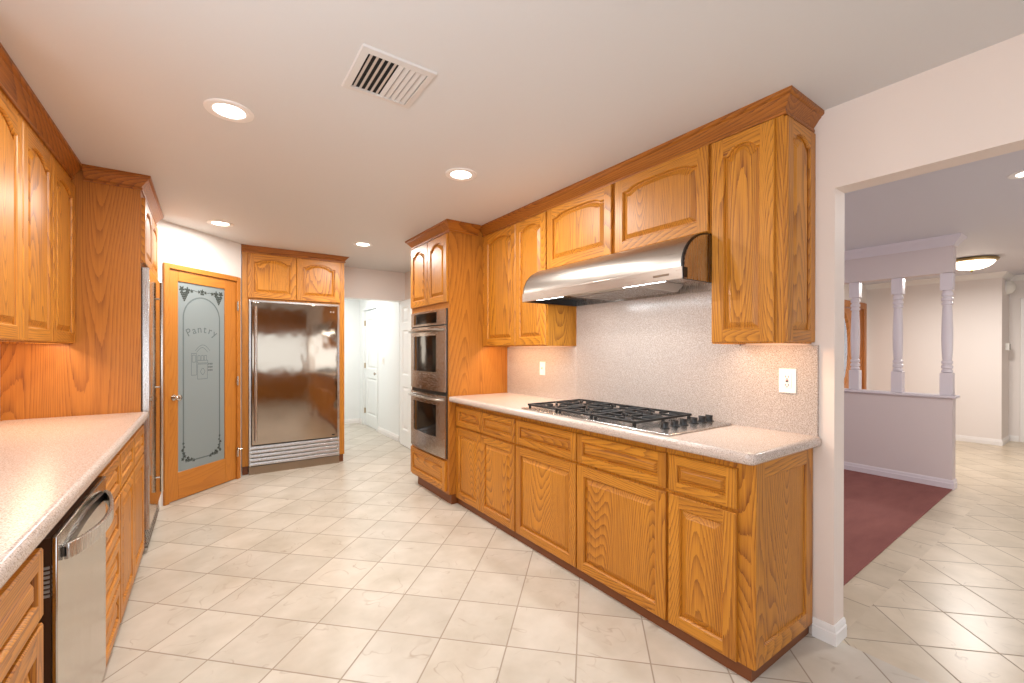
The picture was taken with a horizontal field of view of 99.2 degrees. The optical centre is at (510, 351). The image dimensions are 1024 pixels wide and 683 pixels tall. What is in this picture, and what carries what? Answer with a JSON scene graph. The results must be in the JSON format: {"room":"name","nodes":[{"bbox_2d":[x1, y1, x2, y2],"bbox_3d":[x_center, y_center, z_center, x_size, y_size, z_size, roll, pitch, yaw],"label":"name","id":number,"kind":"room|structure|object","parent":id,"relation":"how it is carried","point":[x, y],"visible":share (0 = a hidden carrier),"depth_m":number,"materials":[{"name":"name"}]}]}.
{"room":"kitchen","nodes":[
{"label":"kitchen","id":0,"kind":"room"},
{"bbox_2d":[157,220,240,506],"bbox_3d":[-2.966,0.101,4.045,0.100,2.440,1.070,0,0,10],"label":"wall","id":1,"kind":"structure","parent":0,"point":[177,244],"depth_m":4.03,"materials":[{"name":"white paint"}]},
{"bbox_2d":[163,262,242,505],"bbox_3d":[-2.913,0.278,4.132,0.175,2.086,0.830,0,0,10],"label":"door","id":2,"kind":"structure","parent":1,"relation":"in","point":[202,448],"depth_m":4.08,"materials":[{"name":"brown wood"}]},
{"bbox_2d":[344,299,359,418],"bbox_3d":[-3.417,0.093,7.603,1.900,2.440,0.100,0,0,-35],"label":"wall","id":3,"kind":"structure","parent":0,"point":[351,306],"depth_m":7.91,"materials":[{"name":"white paint"}]},
{"bbox_2d":[344,418,361,423],"bbox_3d":[-3.330,1.271,7.479,1.500,0.085,0.210,0,0,-35],"label":"baseboard","id":4,"kind":"structure","parent":3,"relation":"attached to","point":[356,420],"depth_m":7.90,"materials":[{"name":"white wood"}]},
{"bbox_2d":[344,267,404,300],"bbox_3d":[-2.143,0.098,5.895,1.434,2.440,0.120,0,0,-35],"label":"wall header","id":5,"kind":"structure","parent":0,"point":[358,282],"depth_m":6.00,"materials":[{"name":"white paint"}]},
{"bbox_2d":[344,297,400,301],"bbox_3d":[-1.952,0.298,6.029,0.900,2.040,0.140,0,0,-35],"label":"trim","id":6,"kind":"structure","parent":5,"relation":"attached to","point":[356,298],"depth_m":5.99,"materials":[{"name":"white"}]},
{"bbox_2d":[0,0,1023,284],"bbox_3d":[2.685,-1.162,3.883,10.950,0.100,8.900,0,0,-35],"label":"ceiling","id":7,"kind":"structure","parent":0,"point":[537,99],"depth_m":1.89,"materials":[{"name":"white paint"}]},
{"bbox_2d":[207,220,233,226],"bbox_3d":[-2.538,-1.114,3.810,0.200,0.008,0.200,0,0,-35],"label":"recessed light","id":8,"kind":"object","parent":7,"relation":"in","point":[212,222],"visible":1,"depth_m":3.80,"materials":[{"name":"white"}]},
{"bbox_2d":[203,98,253,122],"bbox_3d":[-1.301,-1.108,2.015,0.200,0.008,0.200,0,0,-35],"label":"recessed light","id":9,"kind":"object","parent":7,"relation":"in","point":[228,110],"visible":1,"depth_m":2.00,"materials":[{"name":"white glass"}]},
{"bbox_2d":[353,242,372,246],"bbox_3d":[-1.544,-1.114,4.553,0.200,0.008,0.200,0,0,-35],"label":"recessed light","id":10,"kind":"object","parent":7,"relation":"in","point":[361,244],"visible":1,"depth_m":4.55,"materials":[{"name":"white"}]},
{"bbox_2d":[341,43,436,108],"bbox_3d":[-0.500,-1.106,1.780,0.295,0.010,0.307,0,0,-35],"label":"ceiling vent","id":11,"kind":"object","parent":7,"relation":"in","point":[374,72],"visible":1,"depth_m":1.76,"materials":[{"name":"white metal"}]},
{"bbox_2d":[445,168,476,180],"bbox_3d":[-0.313,-1.109,2.742,0.200,0.008,0.200,0,0,-35],"label":"recessed light","id":12,"kind":"object","parent":7,"relation":"in","point":[458,174],"visible":1,"depth_m":2.73,"materials":[{"name":"white glass"}]},
{"bbox_2d":[956,255,999,271],"bbox_3d":[5.553,-1.030,5.252,0.460,0.162,0.460,0,0,-35],"label":"dome light","id":13,"kind":"object","parent":7,"relation":"attached to","point":[975,262],"visible":0.76,"depth_m":5.13,"materials":[{"name":"white glass"}]},
{"bbox_2d":[1007,170,1023,178],"bbox_3d":[3.225,-1.104,2.699,0.200,0.008,0.200,0,0,-35],"label":"recessed light","id":14,"kind":"object","parent":7,"relation":"in","point":[1019,174],"visible":1,"depth_m":2.74,"materials":[{"name":"white"}]},
{"bbox_2d":[102,423,1023,682],"bbox_3d":[2.053,1.373,4.791,10.950,0.106,11.100,0,0,-35],"label":"floor","id":15,"kind":"structure","parent":0,"point":[350,570],"depth_m":2.35,"materials":[{"name":"beige tile"}]},
{"bbox_2d":[0,548,42,682],"bbox_3d":[-1.045,0.888,0.393,0.610,0.888,1.237,0,0,-35],"label":"base cabinet","id":16,"kind":"object","parent":15,"relation":"on","point":[21,596],"visible":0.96,"depth_m":0.95,"materials":[{"name":"brown wood"}]},
{"bbox_2d":[0,412,148,588],"bbox_3d":[-1.641,0.415,1.258,0.644,0.048,3.339,0,0,-35],"label":"countertop","id":17,"kind":"structure","parent":16,"relation":"on","point":[46,464],"depth_m":1.48,"materials":[{"name":"white stone"}]},
{"bbox_2d":[35,476,113,682],"bbox_3d":[-1.571,0.894,1.226,0.658,0.870,0.708,0,0,-35],"label":"dishwasher","id":18,"kind":"object","parent":15,"relation":"on","point":[73,619],"visible":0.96,"depth_m":1.29,"materials":[{"name":"silver metal"}]},
{"bbox_2d":[0,164,163,420],"bbox_3d":[-2.857,0.104,3.010,0.657,2.440,1.034,0,0,-35],"label":"tall cabinet","id":19,"kind":"object","parent":15,"relation":"on","point":[118,213],"visible":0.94,"depth_m":2.67,"materials":[{"name":"brown wood"}]},
{"bbox_2d":[97,455,119,665],"bbox_3d":[-1.937,0.884,1.671,0.610,0.888,0.428,0,0,-35],"label":"base cabinet","id":20,"kind":"object","parent":15,"relation":"on","point":[111,471],"visible":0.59,"depth_m":1.88,"materials":[{"name":"brown wood"}]},
{"bbox_2d":[116,425,143,622],"bbox_3d":[-2.331,0.882,2.235,0.610,0.888,0.950,0,0,-35],"label":"base cabinet","id":21,"kind":"object","parent":15,"relation":"on","point":[131,492],"visible":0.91,"depth_m":2.31,"materials":[{"name":"brown wood"}]},
{"bbox_2d":[141,266,162,550],"bbox_3d":[-2.809,0.376,3.065,0.552,1.855,0.892,0,0,-35],"label":"refrigerator","id":22,"kind":"object","parent":15,"relation":"on","point":[151,288],"visible":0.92,"depth_m":2.95,"materials":[{"name":"silver metal"}]},
{"bbox_2d":[248,300,338,474],"bbox_3d":[-2.528,0.386,5.067,0.920,1.868,0.598,0,0,-35],"label":"refrigerator","id":23,"kind":"object","parent":15,"relation":"on","point":[293,347],"visible":0.99,"depth_m":4.84,"materials":[{"name":"silver metal"}]},
{"bbox_2d":[241,244,348,474],"bbox_3d":[-2.563,0.090,5.118,1.148,2.458,0.634,0,0,-35],"label":"tall cabinet","id":24,"kind":"object","parent":15,"relation":"on","point":[267,273],"visible":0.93,"depth_m":4.83,"materials":[{"name":"brown wood"}]},
{"bbox_2d":[405,219,507,504],"bbox_3d":[-0.532,0.104,4.249,0.676,2.440,0.941,0,0,-35],"label":"tall cabinet","id":25,"kind":"object","parent":15,"relation":"on","point":[447,257],"visible":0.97,"depth_m":3.87,"materials":[{"name":"brown wood"}]},
{"bbox_2d":[408,308,447,459],"bbox_3d":[-0.691,0.282,4.143,0.374,1.312,0.776,0,0,-35],"label":"double oven","id":26,"kind":"object","parent":25,"relation":"in","point":[429,331],"visible":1,"depth_m":3.97,"materials":[{"name":"silver metal"}]},
{"bbox_2d":[456,404,516,538],"bbox_3d":[0.003,0.882,3.578,0.560,0.888,0.885,0,0,-35],"label":"base cabinet","id":27,"kind":"object","parent":15,"relation":"on","point":[486,443],"visible":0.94,"depth_m":3.36,"materials":[{"name":"brown wood"}]},
{"bbox_2d":[516,416,669,632],"bbox_3d":[0.609,0.885,2.710,0.560,0.888,1.231,0,0,-35],"label":"base cabinet","id":28,"kind":"object","parent":15,"relation":"on","point":[595,505],"visible":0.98,"depth_m":2.41,"materials":[{"name":"brown wood"}]},
{"bbox_2d":[449,393,820,465],"bbox_3d":[0.452,0.414,2.876,0.634,0.048,2.547,0,0,-35],"label":"countertop","id":29,"kind":"structure","parent":28,"relation":"on","point":[746,445],"depth_m":2.03,"materials":[{"name":"white stone"}]},
{"bbox_2d":[521,399,731,435],"bbox_3d":[0.623,0.370,2.625,0.550,0.042,1.146,0,0,-35],"label":"gas cooktop","id":30,"kind":"object","parent":29,"relation":"in","point":[637,418],"visible":1,"depth_m":2.44,"materials":[{"name":"silver metal"}]},
{"bbox_2d":[668,448,812,682],"bbox_3d":[1.074,0.887,2.043,0.560,0.888,0.396,0,0,-35],"label":"base cabinet","id":31,"kind":"object","parent":15,"relation":"on","point":[741,535],"visible":0.93,"depth_m":1.87,"materials":[{"name":"brown wood"}]},
{"bbox_2d":[359,33,1023,633],"bbox_3d":[0.419,0.106,3.549,0.150,2.440,10.940,0,0,-35],"label":"wall","id":32,"kind":"structure","parent":0,"point":[969,108],"depth_m":1.95,"materials":[{"name":"beige paint"}]},
{"bbox_2d":[362,303,377,430],"bbox_3d":[-2.401,0.257,7.472,0.097,2.095,0.856,0,0,-35],"label":"door","id":33,"kind":"structure","parent":32,"relation":"in","point":[369,318],"depth_m":7.54,"materials":[{"name":"white wood"}]},
{"bbox_2d":[377,427,398,441],"bbox_3d":[-1.899,1.274,6.727,0.014,0.085,0.940,0,0,-35],"label":"baseboard","id":34,"kind":"structure","parent":32,"relation":"attached to","point":[389,434],"depth_m":6.68,"materials":[{"name":"white wood"}]},
{"bbox_2d":[400,299,411,448],"bbox_3d":[-1.353,0.304,5.879,0.159,2.015,0.780,0,0,-32],"label":"door","id":35,"kind":"structure","parent":32,"relation":"in","point":[405,306],"depth_m":6.00,"materials":[{"name":"white wood"}]},
{"bbox_2d":[483,211,576,346],"bbox_3d":[0.119,-0.576,3.638,0.307,1.072,0.912,0,0,-35],"label":"upper cabinet","id":36,"kind":"object","parent":32,"relation":"attached to","point":[514,253],"visible":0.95,"depth_m":3.46,"materials":[{"name":"brown wood"}]},
{"bbox_2d":[547,144,711,268],"bbox_3d":[0.743,-0.848,2.745,0.307,0.523,1.261,0,0,-35],"label":"upper cabinet","id":37,"kind":"object","parent":32,"relation":"attached to","point":[671,199],"visible":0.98,"depth_m":2.50,"materials":[{"name":"brown wood"}]},
{"bbox_2d":[522,233,711,305],"bbox_3d":[0.645,-0.461,2.670,0.509,0.243,1.248,0,0,-35],"label":"range hood","id":38,"kind":"object","parent":37,"relation":"attached to","point":[683,265],"visible":0.97,"depth_m":2.41,"materials":[{"name":"silver metal"}]},
{"bbox_2d":[480,85,823,236],"bbox_3d":[0.578,-1.069,2.957,0.334,0.086,2.550,0,0,-35],"label":"crown molding","id":39,"kind":"structure","parent":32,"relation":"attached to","point":[790,101],"depth_m":2.24,"materials":[{"name":"brown wood"}]},
{"bbox_2d":[507,291,818,435],"bbox_3d":[0.700,0.014,3.057,0.018,0.752,2.532,0,0,-35],"label":"backsplash","id":40,"kind":"structure","parent":32,"relation":"attached to","point":[655,352],"depth_m":2.64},
{"bbox_2d":[540,362,544,374],"bbox_3d":[0.265,0.145,3.655,0.012,0.113,0.070,0,0,-35],"label":"light switch","id":41,"kind":"object","parent":40,"relation":"attached to","point":[542,364],"visible":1,"depth_m":3.65,"materials":[{"name":"white plastic"}]},
{"bbox_2d":[779,368,795,393],"bbox_3d":[1.342,0.144,2.114,0.010,0.118,0.077,0,0,-35],"label":"wall outlet","id":42,"kind":"object","parent":40,"relation":"attached to","point":[787,377],"visible":1,"depth_m":2.11,"materials":[{"name":"white plastic"}]},
{"bbox_2d":[783,374,790,387],"bbox_3d":[1.341,0.144,2.113,0.004,0.068,0.036,0,0,-35],"label":"receptacle","id":43,"kind":"object","parent":42,"relation":"attached to","point":[786,377],"depth_m":2.11,"materials":[{"name":"white plastic"}]},
{"bbox_2d":[712,114,815,343],"bbox_3d":[1.202,-0.571,2.087,0.307,1.072,0.340,0,0,-35],"label":"upper cabinet","id":44,"kind":"object","parent":32,"relation":"attached to","point":[763,174],"visible":1,"depth_m":1.98,"materials":[{"name":"brown wood"}]},
{"bbox_2d":[812,617,846,646],"bbox_3d":[1.488,1.289,2.036,0.130,0.085,0.096,0,0,-35],"label":"baseboard","id":45,"kind":"object","parent":32,"relation":"attached to","point":[834,635],"visible":1,"depth_m":2.00,"materials":[{"name":"white"}]},
{"bbox_2d":[844,284,866,359],"bbox_3d":[4.635,0.105,6.480,3.280,2.440,0.120,0,0,-35],"label":"wall","id":46,"kind":"structure","parent":0,"point":[863,299],"depth_m":7.23,"materials":[{"name":"white paint"}]},
{"bbox_2d":[844,300,866,388],"bbox_3d":[5.277,0.262,6.898,1.570,2.124,0.130,0,0,-35],"label":"door","id":47,"kind":"structure","parent":46,"relation":"in","point":[847,303],"depth_m":7.02,"materials":[{"name":"brown wood"}]},
{"bbox_2d":[844,392,955,479],"bbox_3d":[3.831,0.890,4.872,0.120,0.875,1.600,0,0,-35],"label":"wall","id":48,"kind":"structure","parent":0,"point":[910,434],"depth_m":4.48,"materials":[{"name":"white paint"}]},
{"bbox_2d":[844,461,956,489],"bbox_3d":[3.829,1.282,4.864,0.134,0.090,1.614,0,0,-35],"label":"baseboard","id":49,"kind":"structure","parent":48,"relation":"attached to","point":[928,480],"depth_m":4.47,"materials":[{"name":"white wood"}]},
{"bbox_2d":[844,388,959,398],"bbox_3d":[3.839,0.440,4.861,0.172,0.030,1.626,0,0,-35],"label":"trim","id":50,"kind":"structure","parent":48,"relation":"on","point":[931,395],"depth_m":4.48,"materials":[{"name":"white wood"}]},
{"bbox_2d":[849,282,861,389],"bbox_3d":[3.841,-0.168,4.858,0.092,1.187,0.092,0,0,-35],"label":"turned post","id":51,"kind":"object","parent":50,"relation":"on","point":[855,289],"visible":1,"depth_m":4.83,"materials":[{"name":"white wood"}]},
{"bbox_2d":[891,278,904,391],"bbox_3d":[4.050,-0.167,4.558,0.092,1.187,0.092,0,0,-35],"label":"turned post","id":52,"kind":"object","parent":50,"relation":"on","point":[897,284],"visible":1,"depth_m":4.53,"materials":[{"name":"white wood"}]},
{"bbox_2d":[939,272,954,394],"bbox_3d":[4.261,-0.166,4.255,0.092,1.187,0.092,0,0,-35],"label":"turned post","id":53,"kind":"object","parent":50,"relation":"on","point":[947,280],"visible":1,"depth_m":4.23,"materials":[{"name":"white wood"}]},
{"bbox_2d":[844,245,955,284],"bbox_3d":[3.833,-0.938,4.868,0.120,0.350,1.600,0,0,-35],"label":"beam","id":54,"kind":"structure","parent":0,"point":[932,261],"depth_m":4.49,"materials":[{"name":"white paint"}]},
{"bbox_2d":[844,233,966,259],"bbox_3d":[3.852,-1.065,4.842,0.248,0.095,1.664,0,0,-35],"label":"trim","id":55,"kind":"structure","parent":54,"relation":"attached to","point":[952,239],"depth_m":4.42,"materials":[{"name":"white wood"}]},
{"bbox_2d":[843,490,984,628],"bbox_3d":[2.874,1.380,3.099,3.491,0.100,0.215,0,0,-35],"label":"floor","id":56,"kind":"structure","parent":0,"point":[864,589],"depth_m":2.85,"materials":[{"name":"beige tile"}]},
{"bbox_2d":[867,278,1008,439],"bbox_3d":[6.690,0.106,6.970,0.650,2.440,1.630,0,0,-35],"label":"wall","id":57,"kind":"structure","parent":0,"point":[980,308],"depth_m":6.46,"materials":[{"name":"white paint"}]},
{"bbox_2d":[865,271,1023,289],"bbox_3d":[7.784,-1.070,5.309,0.656,0.078,5.400,0,0,-35],"label":"trim","id":58,"kind":"structure","parent":57,"relation":"attached to","point":[1006,275],"depth_m":6.41,"materials":[{"name":"white wood"}]},
{"bbox_2d":[956,435,1018,445],"bbox_3d":[6.720,1.284,6.872,0.614,0.085,1.630,0,0,-35],"label":"baseboard","id":59,"kind":"structure","parent":57,"relation":"attached to","point":[1008,438],"depth_m":6.31,"materials":[{"name":"white wood"}]},
{"bbox_2d":[1005,343,1010,349],"bbox_3d":[7.190,-0.062,6.297,0.140,0.100,0.044,0,0,-35],"label":"thermostat","id":60,"kind":"object","parent":57,"relation":"attached to","point":[1007,345],"visible":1,"depth_m":6.26,"materials":[{"name":"white plastic"}]},
{"bbox_2d":[1005,280,1015,294],"bbox_3d":[7.204,-0.922,6.276,0.210,0.210,0.090,0,0,-35],"label":"door chime","id":61,"kind":"object","parent":57,"relation":"attached to","point":[1010,286],"visible":1,"depth_m":6.24,"materials":[{"name":"white plastic"}]},
{"bbox_2d":[1009,280,1023,441],"bbox_3d":[8.531,0.113,4.901,0.100,2.440,3.870,0,0,-35],"label":"wall","id":62,"kind":"structure","parent":0,"point":[1014,298],"depth_m":6.41,"materials":[{"name":"white paint"}]},
{"bbox_2d":[1020,298,1023,442],"bbox_3d":[7.747,0.278,6.006,0.120,2.104,0.940,0,0,-35],"label":"door","id":63,"kind":"structure","parent":62,"relation":"in","point":[1021,299],"depth_m":6.34,"materials":[{"name":"white"}]},
{"bbox_3d":[-1.621,0.111,0.576,0.100,2.440,8.400,0,0,-35],"label":"wall","id":64,"kind":"structure","parent":0,"visible":0},
{"bbox_2d":[0,89,22,341],"bbox_3d":[-1.951,-0.574,1.405,0.306,1.071,0.900,0,0,-35],"label":"upper cabinet","id":65,"kind":"object","parent":64,"relation":"attached to","point":[11,320],"visible":1,"depth_m":1.75,"materials":[{"name":"brown wood"}]},
{"bbox_2d":[0,110,74,343],"bbox_3d":[-2.471,-0.576,2.151,0.306,1.071,0.916,0,0,-35],"label":"upper cabinet","id":66,"kind":"object","parent":64,"relation":"attached to","point":[48,192],"visible":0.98,"depth_m":2.14,"materials":[{"name":"brown wood"}]},
{"bbox_2d":[0,43,81,178],"bbox_3d":[-2.082,-1.069,1.873,0.054,0.086,1.820,0,0,-35],"label":"crown molding","id":67,"kind":"structure","parent":66,"relation":"attached to","point":[14,86],"depth_m":1.96,"materials":[{"name":"brown wood"}]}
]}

